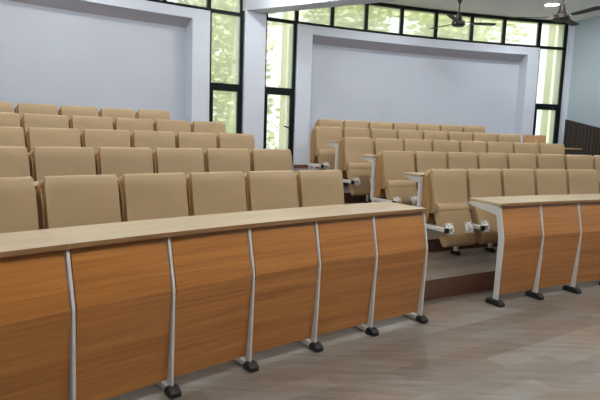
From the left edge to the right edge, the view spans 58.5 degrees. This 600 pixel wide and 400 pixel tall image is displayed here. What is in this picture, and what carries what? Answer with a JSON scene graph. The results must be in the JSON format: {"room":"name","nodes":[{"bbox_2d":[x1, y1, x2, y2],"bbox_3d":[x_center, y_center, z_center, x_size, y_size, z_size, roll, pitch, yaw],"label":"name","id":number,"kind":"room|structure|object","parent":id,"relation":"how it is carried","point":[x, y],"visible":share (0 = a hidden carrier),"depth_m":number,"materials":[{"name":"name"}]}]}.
{"room":"lecture hall","nodes":[
{"label":"lecture hall","id":0,"kind":"room"},
{"bbox_2d":[0,0,209,123],"bbox_3d":[-5.086,-1.935,8.011,8.343,3.000,0.833,-4,9,-42],"label":"wall","id":1,"kind":"structure","parent":0,"point":[52,56],"depth_m":9.59,"materials":[{"name":"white paint"}]},
{"bbox_2d":[7,0,191,27],"bbox_3d":[-5.002,-3.181,7.876,7.514,0.140,0.661,-4,9,-42],"label":"trim","id":2,"kind":"structure","parent":1,"relation":"attached to","point":[82,6],"depth_m":9.45,"materials":[{"name":"paint"}]},
{"bbox_2d":[146,0,243,15],"bbox_3d":[-4.645,-3.763,7.899,8.940,0.678,0.544,-4,9,-41],"label":"window","id":3,"kind":"structure","parent":1,"relation":"in","point":[208,2],"depth_m":10.22,"materials":[{"name":"clear glass"}]},
{"bbox_2d":[209,9,243,133],"bbox_3d":[-1.493,-2.175,10.673,0.726,3.060,0.107,-2,8,-30],"label":"window","id":4,"kind":"structure","parent":1,"relation":"in","point":[238,88],"depth_m":10.68,"materials":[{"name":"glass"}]},
{"bbox_2d":[234,0,266,148],"bbox_3d":[-1.028,-2.517,11.036,0.467,3.680,0.471,-2,8,-29],"label":"wall column","id":5,"kind":"structure","parent":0,"point":[254,43],"depth_m":10.84,"materials":[{"name":"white paint"}]},
{"bbox_2d":[75,246,497,309],"bbox_3d":[0.891,0.999,4.209,16.869,0.250,3.139,-3,9,-35],"label":"floor","id":6,"kind":"structure","parent":0,"point":[447,274],"depth_m":5.56,"materials":[{"name":"brown wood"}]},
{"bbox_2d":[0,177,38,232],"bbox_3d":[-1.890,0.379,3.313,0.575,1.017,0.487,-5,10,-45],"label":"seat","id":7,"kind":"object","parent":6,"relation":"on","point":[18,202],"visible":0.28,"depth_m":3.41,"materials":[{"name":"beige fabric"}]},
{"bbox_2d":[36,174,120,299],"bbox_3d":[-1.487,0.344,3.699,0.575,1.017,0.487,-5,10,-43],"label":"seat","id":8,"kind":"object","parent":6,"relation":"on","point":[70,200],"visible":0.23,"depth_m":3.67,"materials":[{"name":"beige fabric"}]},
{"bbox_2d":[117,173,188,221],"bbox_3d":[-1.079,0.313,4.064,0.575,1.017,0.487,-4,9,-41],"label":"seat","id":9,"kind":"object","parent":6,"relation":"on","point":[145,196],"visible":0.2,"depth_m":4.04,"materials":[{"name":"beige fabric"}]},
{"bbox_2d":[185,171,246,215],"bbox_3d":[-0.660,0.283,4.415,0.575,1.017,0.487,-4,9,-39],"label":"seat","id":10,"kind":"object","parent":6,"relation":"on","point":[207,192],"visible":0.21,"depth_m":4.39,"materials":[{"name":"beige fabric"}]},
{"bbox_2d":[244,170,297,210],"bbox_3d":[-0.229,0.256,4.751,0.575,1.017,0.487,-3,9,-37],"label":"seat","id":11,"kind":"object","parent":6,"relation":"on","point":[265,190],"visible":0.21,"depth_m":4.73,"materials":[{"name":"brown fabric"}]},
{"bbox_2d":[295,170,344,206],"bbox_3d":[0.231,0.230,5.086,0.618,1.017,0.487,-3,9,-35],"label":"seat","id":12,"kind":"object","parent":6,"relation":"on","point":[314,187],"visible":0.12,"depth_m":5.06,"materials":[{"name":"brown fabric"}]},
{"bbox_2d":[417,169,475,247],"bbox_3d":[1.670,0.167,5.986,0.575,1.017,0.487,-2,8,-29],"label":"seat","id":13,"kind":"object","parent":6,"relation":"on","point":[443,192],"visible":0.86,"depth_m":5.93,"materials":[{"name":"brown fabric"}]},
{"bbox_2d":[403,172,424,181],"bbox_3d":[2.538,-0.291,6.729,2.861,0.090,0.362,-1,8,-25],"label":"ledge","id":14,"kind":"object","parent":13,"relation":"attached to","point":[414,176],"visible":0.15,"depth_m":6.10,"materials":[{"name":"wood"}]},
{"bbox_2d":[434,202,475,247],"bbox_3d":[1.718,0.269,5.949,0.444,0.462,0.254,-2,8,-29],"label":"seat cushion","id":15,"kind":"object","parent":13,"relation":"on","point":[455,216],"depth_m":5.89,"materials":[{"name":"fabric"}]},
{"bbox_2d":[450,169,501,255],"bbox_3d":[2.153,0.151,6.243,0.575,1.017,0.487,-2,8,-27],"label":"seat","id":16,"kind":"object","parent":6,"relation":"on","point":[479,182],"visible":0.57,"depth_m":6.16,"materials":[{"name":"brown fabric"}]},
{"bbox_2d":[470,202,497,243],"bbox_3d":[2.200,0.253,6.205,0.444,0.462,0.254,-2,8,-27],"label":"seat cushion","id":17,"kind":"object","parent":16,"relation":"on","point":[479,216],"depth_m":6.10,"materials":[{"name":"beige leather"}]},
{"bbox_2d":[485,169,534,251],"bbox_3d":[2.644,0.138,6.485,0.575,1.017,0.487,-1,8,-25],"label":"seat","id":18,"kind":"object","parent":6,"relation":"on","point":[514,182],"visible":0.23,"depth_m":6.48,"materials":[{"name":"brown fabric"}]},
{"bbox_2d":[533,169,566,194],"bbox_3d":[3.143,0.126,6.710,0.575,1.017,0.487,-1,8,-23],"label":"seat","id":19,"kind":"object","parent":6,"relation":"on","point":[546,181],"visible":0.15,"depth_m":6.70,"materials":[{"name":"brown fabric"}]},
{"bbox_2d":[565,169,598,193],"bbox_3d":[3.670,0.117,6.925,0.618,1.017,0.487,-1,8,-21],"label":"seat","id":20,"kind":"object","parent":6,"relation":"on","point":[578,181],"visible":0.18,"depth_m":6.91,"materials":[{"name":"beige fabric"}]},
{"bbox_2d":[292,168,348,185],"bbox_3d":[-0.571,0.014,9.248,16.833,0.870,3.769,-2,8,-30],"label":"floor","id":21,"kind":"structure","parent":0,"point":[293,169],"depth_m":11.02,"materials":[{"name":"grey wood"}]},
{"bbox_2d":[0,102,14,112],"bbox_3d":[-3.958,-0.762,6.913,0.575,1.017,0.487,-4,9,-41],"label":"seat","id":22,"kind":"object","parent":21,"relation":"on","point":[6,107],"visible":0.25,"depth_m":7.03,"materials":[{"name":"beige fabric"}]},
{"bbox_2d":[14,103,57,118],"bbox_3d":[-3.543,-0.792,7.271,0.575,1.017,0.487,-4,9,-40],"label":"seat","id":23,"kind":"object","parent":21,"relation":"on","point":[21,108],"visible":0.12,"depth_m":7.25,"materials":[{"name":"beige fabric"}]},
{"bbox_2d":[58,105,97,120],"bbox_3d":[-3.119,-0.821,7.618,0.575,1.017,0.487,-4,9,-38],"label":"seat","id":24,"kind":"object","parent":21,"relation":"on","point":[69,111],"visible":0.16,"depth_m":7.60,"materials":[{"name":"beige fabric"}]},
{"bbox_2d":[98,107,134,121],"bbox_3d":[-2.687,-0.848,7.953,0.575,1.017,0.487,-3,9,-37],"label":"seat","id":25,"kind":"object","parent":21,"relation":"on","point":[114,113],"visible":0.2,"depth_m":7.94,"materials":[{"name":"beige fabric"}]},
{"bbox_2d":[135,109,169,122],"bbox_3d":[-2.227,-0.874,8.288,0.618,1.017,0.487,-3,9,-35],"label":"seat","id":26,"kind":"object","parent":21,"relation":"on","point":[140,114],"visible":0.09,"depth_m":8.27,"materials":[{"name":"beige fabric"}]},
{"bbox_2d":[313,119,342,169],"bbox_3d":[0.574,-0.987,9.958,0.575,1.017,0.487,-2,8,-26],"label":"seat","id":27,"kind":"object","parent":21,"relation":"on","point":[320,122],"visible":0.19,"depth_m":9.96,"materials":[{"name":"beige fabric"}]},
{"bbox_2d":[343,120,367,127],"bbox_3d":[1.069,-1.000,10.194,0.575,1.017,0.487,-1,8,-25],"label":"seat","id":28,"kind":"object","parent":21,"relation":"on","point":[346,123],"visible":0.2,"depth_m":10.19,"materials":[{"name":"beige fabric"}]},
{"bbox_2d":[368,121,391,129],"bbox_3d":[1.569,-1.011,10.416,0.575,1.017,0.487,-1,8,-23],"label":"seat","id":29,"kind":"object","parent":21,"relation":"on","point":[371,124],"visible":0.17,"depth_m":10.41,"materials":[{"name":"beige fabric"}]},
{"bbox_2d":[392,122,415,130],"bbox_3d":[2.076,-1.020,10.625,0.575,1.017,0.487,-1,8,-22],"label":"seat","id":30,"kind":"object","parent":21,"relation":"on","point":[396,125],"visible":0.12,"depth_m":10.62,"materials":[{"name":"beige fabric"}]},
{"bbox_2d":[416,123,438,131],"bbox_3d":[2.588,-1.027,10.820,0.575,1.017,0.487,-1,8,-20],"label":"seat","id":31,"kind":"object","parent":21,"relation":"on","point":[422,127],"visible":0.16,"depth_m":10.82,"materials":[{"name":"beige fabric"}]},
{"bbox_2d":[439,124,461,132],"bbox_3d":[3.106,-1.032,11.002,0.575,1.017,0.487,0,7,-19],"label":"seat","id":32,"kind":"object","parent":21,"relation":"on","point":[448,128],"visible":0.18,"depth_m":11.00,"materials":[{"name":"beige fabric"}]},
{"bbox_2d":[462,125,484,133],"bbox_3d":[3.648,-1.035,11.176,0.618,1.017,0.487,0,7,-17],"label":"seat","id":33,"kind":"object","parent":21,"relation":"on","point":[473,129],"visible":0.16,"depth_m":11.17,"materials":[{"name":"beige fabric"}]},
{"bbox_2d":[106,280,599,399],"bbox_3d":[3.463,1.506,1.913,17.200,0.120,11.456,2,7,0],"label":"floor","id":34,"kind":"structure","parent":0,"point":[469,347],"depth_m":3.78,"materials":[{"name":"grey wood"}]},
{"bbox_2d":[0,202,427,399],"bbox_3d":[-0.631,0.635,3.403,4.131,0.970,0.675,-4,9,-41],"label":"desk","id":35,"kind":"object","parent":34,"relation":"on","point":[158,301],"visible":1,"depth_m":3.19,"materials":[{"name":"brown wood"}]},
{"bbox_2d":[468,194,599,307],"bbox_3d":[2.809,0.463,5.722,2.364,0.970,0.584,-2,8,-26],"label":"desk","id":36,"kind":"object","parent":34,"relation":"on","point":[544,240],"visible":1,"depth_m":5.35,"materials":[{"name":"brown wood"}]},
{"bbox_2d":[343,186,386,202],"bbox_3d":[-0.110,0.326,7.479,16.771,0.715,2.826,-2,8,-32],"label":"floor","id":37,"kind":"structure","parent":0,"point":[348,198],"depth_m":8.41,"materials":[{"name":"brown wood"}]},
{"bbox_2d":[0,112,20,126],"bbox_3d":[-3.459,-0.488,6.103,0.575,1.017,0.487,-4,10,-42],"label":"seat","id":38,"kind":"object","parent":37,"relation":"on","point":[6,119],"visible":0.25,"depth_m":6.21,"materials":[{"name":"beige fabric"}]},
{"bbox_2d":[20,113,68,133],"bbox_3d":[-3.047,-0.519,6.464,0.575,1.017,0.487,-4,9,-40],"label":"seat","id":39,"kind":"object","parent":37,"relation":"on","point":[27,120],"visible":0.2,"depth_m":6.45,"materials":[{"name":"beige fabric"}]},
{"bbox_2d":[68,116,112,133],"bbox_3d":[-2.626,-0.549,6.814,0.575,1.017,0.487,-4,9,-39],"label":"seat","id":40,"kind":"object","parent":37,"relation":"on","point":[80,123],"visible":0.2,"depth_m":6.79,"materials":[{"name":"beige fabric"}]},
{"bbox_2d":[112,118,153,134],"bbox_3d":[-2.196,-0.576,7.151,0.575,1.017,0.487,-3,9,-37],"label":"seat","id":41,"kind":"object","parent":37,"relation":"on","point":[130,124],"visible":0.15,"depth_m":7.13,"materials":[{"name":"beige fabric"}]},
{"bbox_2d":[153,119,190,134],"bbox_3d":[-1.755,-0.602,7.476,0.575,1.017,0.487,-3,9,-36],"label":"seat","id":42,"kind":"object","parent":37,"relation":"on","point":[175,126],"visible":0.14,"depth_m":7.47,"materials":[{"name":"beige fabric"}]},
{"bbox_2d":[190,121,225,135],"bbox_3d":[-1.288,-0.626,7.801,0.618,1.017,0.487,-3,9,-34],"label":"seat","id":43,"kind":"object","parent":37,"relation":"on","point":[196,126],"visible":0.15,"depth_m":7.78,"materials":[{"name":"beige fabric"}]},
{"bbox_2d":[307,126,341,169],"bbox_3d":[0.479,-0.698,8.861,0.575,1.017,0.487,-2,8,-28],"label":"seat","id":44,"kind":"object","parent":37,"relation":"on","point":[321,152],"visible":0.65,"depth_m":8.81,"materials":[{"name":"beige fabric"}]},
{"bbox_2d":[317,149,335,169],"bbox_3d":[0.527,-0.596,8.823,0.444,0.462,0.254,-2,8,-28],"label":"seat cushion","id":45,"kind":"object","parent":44,"relation":"on","point":[326,157],"depth_m":8.75,"materials":[{"name":"beige leather"}]},
{"bbox_2d":[342,127,369,137],"bbox_3d":[0.967,-0.713,9.111,0.575,1.017,0.487,-2,8,-26],"label":"seat","id":46,"kind":"object","parent":37,"relation":"on","point":[346,132],"visible":0.13,"depth_m":9.11,"materials":[{"name":"beige fabric"}]},
{"bbox_2d":[369,129,395,139],"bbox_3d":[1.462,-0.726,9.347,0.575,1.017,0.487,-1,8,-25],"label":"seat","id":47,"kind":"object","parent":37,"relation":"on","point":[374,133],"visible":0.2,"depth_m":9.34,"materials":[{"name":"beige fabric"}]},
{"bbox_2d":[396,130,421,139],"bbox_3d":[1.962,-0.736,9.569,0.575,1.017,0.487,-1,8,-23],"label":"seat","id":48,"kind":"object","parent":37,"relation":"on","point":[400,134],"visible":0.16,"depth_m":9.56,"materials":[{"name":"beige fabric"}]},
{"bbox_2d":[422,131,446,140],"bbox_3d":[2.470,-0.745,9.777,0.575,1.017,0.487,-1,8,-21],"label":"seat","id":49,"kind":"object","parent":37,"relation":"on","point":[428,135],"visible":0.16,"depth_m":9.78,"materials":[{"name":"beige fabric"}]},
{"bbox_2d":[447,132,471,141],"bbox_3d":[2.982,-0.752,9.971,0.575,1.017,0.487,-1,8,-20],"label":"seat","id":50,"kind":"object","parent":37,"relation":"on","point":[459,136],"visible":0.14,"depth_m":9.97,"materials":[{"name":"beige fabric"}]},
{"bbox_2d":[472,133,496,142],"bbox_3d":[3.500,-0.757,10.150,0.575,1.017,0.487,0,7,-18],"label":"seat","id":51,"kind":"object","parent":37,"relation":"on","point":[486,137],"visible":0.15,"depth_m":10.15,"materials":[{"name":"beige fabric"}]},
{"bbox_2d":[496,134,520,142],"bbox_3d":[4.043,-0.760,10.320,0.618,1.017,0.487,0,7,-17],"label":"seat","id":52,"kind":"object","parent":37,"relation":"on","point":[512,138],"visible":0.09,"depth_m":10.32,"materials":[{"name":"beige fabric"}]},
{"bbox_2d":[522,135,545,143],"bbox_3d":[4.579,-0.772,10.589,0.500,1.012,0.090,0,7,-15],"label":"end panel","id":53,"kind":"object","parent":37,"relation":"on","point":[538,139],"visible":0.35,"depth_m":10.49,"materials":[{"name":"brown wood"}]},
{"bbox_2d":[285,24,539,167],"bbox_3d":[2.753,-2.242,12.608,6.321,3.000,0.669,0,7,-18],"label":"wall","id":54,"kind":"structure","parent":0,"point":[332,82],"depth_m":12.65,"materials":[{"name":"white paint"}]},
{"bbox_2d":[263,17,296,167],"bbox_3d":[-0.441,-2.208,11.220,0.733,3.060,0.154,-2,8,-27],"label":"window","id":55,"kind":"structure","parent":54,"relation":"in","point":[289,92],"depth_m":11.26,"materials":[{"name":"black metal"}]},
{"bbox_2d":[266,2,568,49],"bbox_3d":[2.879,-4.044,12.206,7.694,0.678,0.425,0,7,-18],"label":"window","id":56,"kind":"structure","parent":54,"relation":"in","point":[402,8],"depth_m":12.45,"materials":[{"name":"clear glass"}]},
{"bbox_2d":[313,35,526,61],"bbox_3d":[2.827,-3.484,12.435,5.637,0.140,0.523,0,7,-18],"label":"trim","id":57,"kind":"structure","parent":54,"relation":"attached to","point":[317,39],"depth_m":12.48,"materials":[{"name":"paint"}]},
{"bbox_2d":[533,46,565,143],"bbox_3d":[6.154,-2.256,13.397,0.746,3.060,0.107,1,7,-9],"label":"window","id":58,"kind":"structure","parent":54,"relation":"in","point":[557,107],"depth_m":13.35,"materials":[{"name":"clear glass"}]},
{"bbox_2d":[426,223,497,251],"bbox_3d":[0.578,0.775,5.301,16.813,0.405,3.088,-3,8,-34],"label":"floor","id":59,"kind":"structure","parent":0,"point":[434,244],"depth_m":6.57,"materials":[{"name":"brown wood"}]},
{"bbox_2d":[0,146,30,176],"bbox_3d":[-2.416,0.088,4.257,0.575,1.017,0.487,-5,10,-44],"label":"seat","id":60,"kind":"object","parent":59,"relation":"on","point":[14,161],"visible":0.22,"depth_m":4.36,"materials":[{"name":"beige fabric"}]},
{"bbox_2d":[28,147,95,180],"bbox_3d":[-2.015,0.055,4.629,0.575,1.017,0.487,-4,9,-42],"label":"seat","id":61,"kind":"object","parent":59,"relation":"on","point":[43,161],"visible":0.18,"depth_m":4.61,"materials":[{"name":"beige fabric"}]},
{"bbox_2d":[94,147,153,178],"bbox_3d":[-1.602,0.024,4.988,0.575,1.017,0.487,-4,9,-40],"label":"seat","id":62,"kind":"object","parent":59,"relation":"on","point":[118,161],"visible":0.16,"depth_m":4.97,"materials":[{"name":"beige fabric"}]},
{"bbox_2d":[152,148,204,175],"bbox_3d":[-1.179,-0.004,5.334,0.575,1.017,0.487,-4,9,-38],"label":"seat","id":63,"kind":"object","parent":59,"relation":"on","point":[186,161],"visible":0.2,"depth_m":5.32,"materials":[{"name":"beige fabric"}]},
{"bbox_2d":[203,148,250,173],"bbox_3d":[-0.744,-0.031,5.666,0.575,1.017,0.487,-3,9,-36],"label":"seat","id":64,"kind":"object","parent":59,"relation":"on","point":[215,159],"visible":0.15,"depth_m":5.65,"materials":[{"name":"beige fabric"}]},
{"bbox_2d":[249,149,291,170],"bbox_3d":[-0.281,-0.056,5.997,0.618,1.017,0.487,-3,9,-35],"label":"seat","id":65,"kind":"object","parent":59,"relation":"on","point":[260,159],"visible":0.12,"depth_m":5.97,"materials":[{"name":"beige fabric"}]},
{"bbox_2d":[370,151,417,206],"bbox_3d":[1.281,-0.123,6.958,0.575,1.017,0.487,-2,8,-28],"label":"seat","id":66,"kind":"object","parent":59,"relation":"on","point":[388,180],"visible":0.74,"depth_m":6.92,"materials":[{"name":"beige fabric"}]},
{"bbox_2d":[360,155,376,162],"bbox_3d":[2.936,-0.591,7.993,4.541,0.090,0.444,-1,8,-22],"label":"ledge","id":67,"kind":"object","parent":66,"relation":"attached to","point":[369,158],"visible":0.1,"depth_m":7.04,"materials":[{"name":"brown wood"}]},
{"bbox_2d":[385,180,417,206],"bbox_3d":[1.329,-0.021,6.921,0.444,0.462,0.254,-2,8,-28],"label":"seat cushion","id":68,"kind":"object","parent":66,"relation":"on","point":[405,192],"depth_m":6.88,"materials":[{"name":"beige leather"}]},
{"bbox_2d":[413,151,445,191],"bbox_3d":[1.766,-0.138,7.213,0.575,1.017,0.487,-2,8,-27],"label":"seat","id":69,"kind":"object","parent":59,"relation":"on","point":[424,161],"visible":0.17,"depth_m":7.20,"materials":[{"name":"beige fabric"}]},
{"bbox_2d":[434,152,476,223],"bbox_3d":[2.259,-0.151,7.452,0.575,1.017,0.487,-1,8,-25],"label":"seat","id":70,"kind":"object","parent":59,"relation":"on","point":[454,160],"visible":0.19,"depth_m":7.45,"materials":[{"name":"beige fabric"}]},
{"bbox_2d":[476,152,506,169],"bbox_3d":[2.759,-0.162,7.675,0.575,1.017,0.487,-1,8,-23],"label":"seat","id":71,"kind":"object","parent":59,"relation":"on","point":[484,160],"visible":0.13,"depth_m":7.67,"materials":[{"name":"beige fabric"}]},
{"bbox_2d":[506,153,535,169],"bbox_3d":[3.266,-0.171,7.883,0.575,1.017,0.487,-1,8,-21],"label":"seat","id":72,"kind":"object","parent":59,"relation":"on","point":[514,160],"visible":0.19,"depth_m":7.88,"materials":[{"name":"beige fabric"}]},
{"bbox_2d":[535,154,564,169],"bbox_3d":[3.779,-0.178,8.074,0.575,1.017,0.487,-1,7,-19],"label":"seat","id":73,"kind":"object","parent":59,"relation":"on","point":[543,161],"visible":0.18,"depth_m":8.07,"materials":[{"name":"beige fabric"}]},
{"bbox_2d":[564,154,592,169],"bbox_3d":[4.298,-0.182,8.249,0.575,1.017,0.487,0,7,-18],"label":"seat","id":74,"kind":"object","parent":59,"relation":"on","point":[571,161],"visible":0.15,"depth_m":8.25,"materials":[{"name":"beige fabric"}]},
{"bbox_2d":[592,155,599,193],"bbox_3d":[4.843,-0.184,8.414,0.618,1.017,0.487,0,7,-16],"label":"seat","id":75,"kind":"object","parent":59,"relation":"on","point":[596,158],"visible":0.25,"depth_m":8.36,"materials":[{"name":"beige fabric"}]},
{"bbox_2d":[381,0,599,20],"bbox_3d":[1.396,-3.286,2.319,16.715,0.150,19.226,0,7,-17],"label":"ceiling","id":76,"kind":"structure","parent":0,"point":[507,8],"depth_m":11.95,"materials":[{"name":"paint"}]},
{"bbox_2d":[239,0,399,13],"bbox_3d":[2.847,-3.644,8.524,9.150,0.570,0.400,6,8,30],"label":"trim","id":77,"kind":"structure","parent":76,"relation":"attached to","point":[263,6],"depth_m":10.14,"materials":[{"name":"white paint"}]},
{"bbox_2d":[429,0,496,28],"bbox_3d":[3.456,-3.898,11.057,1.213,0.648,1.401,2,7,-2],"label":"ceiling fan","id":78,"kind":"object","parent":76,"relation":"hanging from","point":[457,21],"visible":1,"depth_m":11.03,"materials":[{"name":"metal"}]},
{"bbox_2d":[543,2,560,6],"bbox_3d":[5.421,-4.206,11.534,0.350,0.021,0.350,2,7,0],"label":"recessed light","id":79,"kind":"object","parent":76,"relation":"in","point":[550,4],"visible":1,"depth_m":11.51,"materials":[{"name":"white metal"}]},
{"bbox_2d":[511,0,599,25],"bbox_3d":[4.463,-3.437,8.787,1.436,0.938,1.243,0,7,-18],"label":"ceiling fan","id":80,"kind":"object","parent":76,"relation":"hanging from","point":[562,15],"visible":1,"depth_m":8.93,"materials":[{"name":"metal"}]},
{"bbox_2d":[548,21,575,143],"bbox_3d":[6.612,-2.572,13.550,0.198,3.680,0.480,1,7,-8],"label":"wall","id":81,"kind":"structure","parent":0,"point":[571,29],"depth_m":13.38,"materials":[{"name":"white paint"}]},
{"bbox_2d":[359,4,558,25],"bbox_3d":[-1.055,-4.271,9.888,17.185,0.120,1.995,-2,8,-30],"label":"trim","id":82,"kind":"structure","parent":81,"relation":"attached to","point":[359,4],"depth_m":12.77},
{"bbox_2d":[567,16,599,127],"bbox_3d":[9.479,-0.942,4.704,0.200,4.550,18.436,0,7,-17],"label":"wall","id":83,"kind":"structure","parent":0,"point":[584,93],"depth_m":12.80,"materials":[{"name":"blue paint"}]},
{"bbox_2d":[563,119,599,155],"bbox_3d":[7.931,-0.391,9.278,0.040,2.130,9.000,0,7,-17],"label":"trim","id":84,"kind":"structure","parent":83,"relation":"attached to","point":[586,137],"depth_m":12.90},
{"bbox_3d":[0.562,0.646,5.712,14.224,0.560,9.647,2,7,0],"label":"floor","id":85,"kind":"structure","parent":0,"visible":0},
{"bbox_2d":[0,126,25,146],"bbox_3d":[-2.942,-0.204,5.207,0.575,1.017,0.487,-5,10,-43],"label":"seat","id":86,"kind":"object","parent":85,"relation":"on","point":[9,136],"visible":0.27,"depth_m":5.30,"materials":[{"name":"beige fabric"}]},
{"bbox_2d":[24,127,80,152],"bbox_3d":[-2.536,-0.236,5.573,0.575,1.017,0.487,-4,9,-41],"label":"seat","id":87,"kind":"object","parent":85,"relation":"on","point":[34,136],"visible":0.21,"depth_m":5.55,"materials":[{"name":"beige fabric"}]},
{"bbox_2d":[80,129,130,152],"bbox_3d":[-2.119,-0.266,5.927,0.575,1.017,0.487,-4,9,-39],"label":"seat","id":88,"kind":"object","parent":85,"relation":"on","point":[94,138],"visible":0.14,"depth_m":5.91,"materials":[{"name":"beige fabric"}]},
{"bbox_2d":[130,130,175,150],"bbox_3d":[-1.691,-0.293,6.268,0.575,1.017,0.487,-4,9,-38],"label":"seat","id":89,"kind":"object","parent":85,"relation":"on","point":[153,140],"visible":0.2,"depth_m":6.25,"materials":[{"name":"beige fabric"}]},
{"bbox_2d":[175,132,216,150],"bbox_3d":[-1.253,-0.319,6.596,0.575,1.017,0.487,-3,9,-36],"label":"seat","id":90,"kind":"object","parent":85,"relation":"on","point":[201,140],"visible":0.17,"depth_m":6.58,"materials":[{"name":"beige fabric"}]},
{"bbox_2d":[216,133,254,150],"bbox_3d":[-0.788,-0.344,6.924,0.618,1.017,0.487,-3,9,-34],"label":"seat","id":91,"kind":"object","parent":85,"relation":"on","point":[223,140],"visible":0.09,"depth_m":6.91,"materials":[{"name":"beige fabric"}]},
{"bbox_2d":[335,137,373,194],"bbox_3d":[0.871,-0.413,7.930,0.575,1.017,0.487,-2,8,-28],"label":"seat","id":92,"kind":"object","parent":85,"relation":"on","point":[358,170],"visible":0.7,"depth_m":7.87,"materials":[{"name":"beige fabric"}]},
{"bbox_2d":[346,163,371,194],"bbox_3d":[0.919,-0.311,7.892,0.444,0.462,0.254,-2,8,-28],"label":"seat cushion","id":93,"kind":"object","parent":92,"relation":"on","point":[360,173],"depth_m":7.82,"materials":[{"name":"beige leather"}]},
{"bbox_2d":[364,138,402,202],"bbox_3d":[1.357,-0.428,8.182,0.575,1.017,0.487,-2,8,-26],"label":"seat","id":94,"kind":"object","parent":85,"relation":"on","point":[379,144],"visible":0.19,"depth_m":8.18,"materials":[{"name":"beige fabric"}]},
{"bbox_2d":[402,139,430,152],"bbox_3d":[1.851,-0.441,8.419,0.575,1.017,0.487,-1,8,-25],"label":"seat","id":95,"kind":"object","parent":85,"relation":"on","point":[413,145],"visible":0.16,"depth_m":8.41,"materials":[{"name":"beige fabric"}]},
{"bbox_2d":[431,140,458,152],"bbox_3d":[2.352,-0.452,8.642,0.575,1.017,0.487,-1,8,-23],"label":"seat","id":96,"kind":"object","parent":85,"relation":"on","point":[445,146],"visible":0.19,"depth_m":8.64,"materials":[{"name":"beige fabric"}]},
{"bbox_2d":[458,141,485,153],"bbox_3d":[2.858,-0.461,8.849,0.575,1.017,0.487,-1,8,-21],"label":"seat","id":97,"kind":"object","parent":85,"relation":"on","point":[464,146],"visible":0.15,"depth_m":8.85,"materials":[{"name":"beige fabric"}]},
{"bbox_2d":[326,141,581,149],"bbox_3d":[2.744,-0.882,9.035,4.997,0.090,0.464,-1,8,-22],"label":"ledge","id":98,"kind":"object","parent":97,"relation":"attached to","point":[332,143],"visible":0.11,"depth_m":8.07,"materials":[{"name":"brown wood"}]},
{"bbox_2d":[485,142,512,153],"bbox_3d":[3.371,-0.468,9.042,0.575,1.017,0.487,-1,7,-20],"label":"seat","id":99,"kind":"object","parent":85,"relation":"on","point":[491,147],"visible":0.13,"depth_m":9.04,"materials":[{"name":"beige fabric"}]},
{"bbox_2d":[512,142,538,154],"bbox_3d":[3.890,-0.472,9.220,0.575,1.017,0.487,0,7,-18],"label":"seat","id":100,"kind":"object","parent":85,"relation":"on","point":[527,148],"visible":0.14,"depth_m":9.22,"materials":[{"name":"beige fabric"}]},
{"bbox_2d":[538,143,564,154],"bbox_3d":[4.434,-0.475,9.387,0.618,1.017,0.487,0,7,-16],"label":"seat","id":101,"kind":"object","parent":85,"relation":"on","point":[544,148],"visible":0.11,"depth_m":9.38,"materials":[{"name":"beige fabric"}]},
{"label":"outside","id":102,"kind":"structure","parent":0,"visible":0},
{"bbox_2d":[337,5,516,25],"bbox_3d":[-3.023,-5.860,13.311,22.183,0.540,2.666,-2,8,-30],"label":"tree","id":103,"kind":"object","parent":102,"point":[405,12],"depth_m":17.38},
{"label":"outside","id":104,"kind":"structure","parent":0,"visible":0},
{"bbox_3d":[-6.877,-1.344,23.746,85.225,0.480,56.182,2,7,0],"label":"ground","id":105,"kind":"structure","parent":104,"visible":0},
{"bbox_2d":[172,0,274,132],"bbox_3d":[-2.452,-3.907,14.340,3.930,7.253,3.160,4,7,14],"label":"tree","id":106,"kind":"object","parent":105,"relation":"on","point":[216,76],"visible":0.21,"depth_m":13.67,"materials":[{"name":"green plant"}]},
{"bbox_2d":[229,0,236,132],"bbox_3d":[-1.657,-2.859,13.830,0.212,5.330,0.400,-2,8,-27],"label":"pillar","id":107,"kind":"structure","parent":105,"relation":"on","point":[233,21],"depth_m":13.69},
{"bbox_2d":[211,0,281,148],"bbox_3d":[-2.459,-4.558,19.248,4.047,7.324,3.492,2,7,0],"label":"tree","id":108,"kind":"object","parent":105,"relation":"on","point":[271,135],"visible":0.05,"depth_m":19.32,"materials":[{"name":"green plant"}]},
{"bbox_2d":[279,11,293,148],"bbox_3d":[-0.323,-2.892,14.455,0.290,5.330,0.400,-1,8,-23],"label":"pillar","id":109,"kind":"structure","parent":105,"relation":"on","point":[289,15],"depth_m":14.32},
{"bbox_2d":[275,5,399,118],"bbox_3d":[1.199,-3.889,16.023,3.934,7.041,3.478,2,7,0],"label":"tree","id":110,"kind":"object","parent":105,"relation":"on","point":[351,15],"visible":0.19,"depth_m":15.35,"materials":[{"name":"green plant"}]},
{"bbox_2d":[299,10,389,30],"bbox_3d":[1.546,-4.686,20.742,3.761,7.484,3.238,2,7,0],"label":"tree","id":111,"kind":"object","parent":105,"relation":"on","point":[302,13],"visible":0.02,"depth_m":20.78,"materials":[{"name":"green plant"}]},
{"bbox_2d":[404,12,508,42],"bbox_3d":[4.910,-3.680,16.881,3.668,6.702,3.536,1,7,-10],"label":"tree","id":112,"kind":"object","parent":105,"relation":"on","point":[459,32],"visible":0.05,"depth_m":16.57,"materials":[{"name":"green plant"}]},
{"bbox_2d":[427,23,528,42],"bbox_3d":[6.572,-4.409,21.134,3.748,7.172,3.482,2,7,0],"label":"tree","id":113,"kind":"object","parent":105,"relation":"on","point":[487,29],"visible":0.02,"depth_m":20.09,"materials":[{"name":"green plant"}]},
{"bbox_2d":[540,25,558,142],"bbox_3d":[7.742,-2.869,16.457,0.418,5.330,0.400,1,7,-4],"label":"pillar","id":114,"kind":"structure","parent":105,"relation":"on","point":[553,29],"depth_m":16.29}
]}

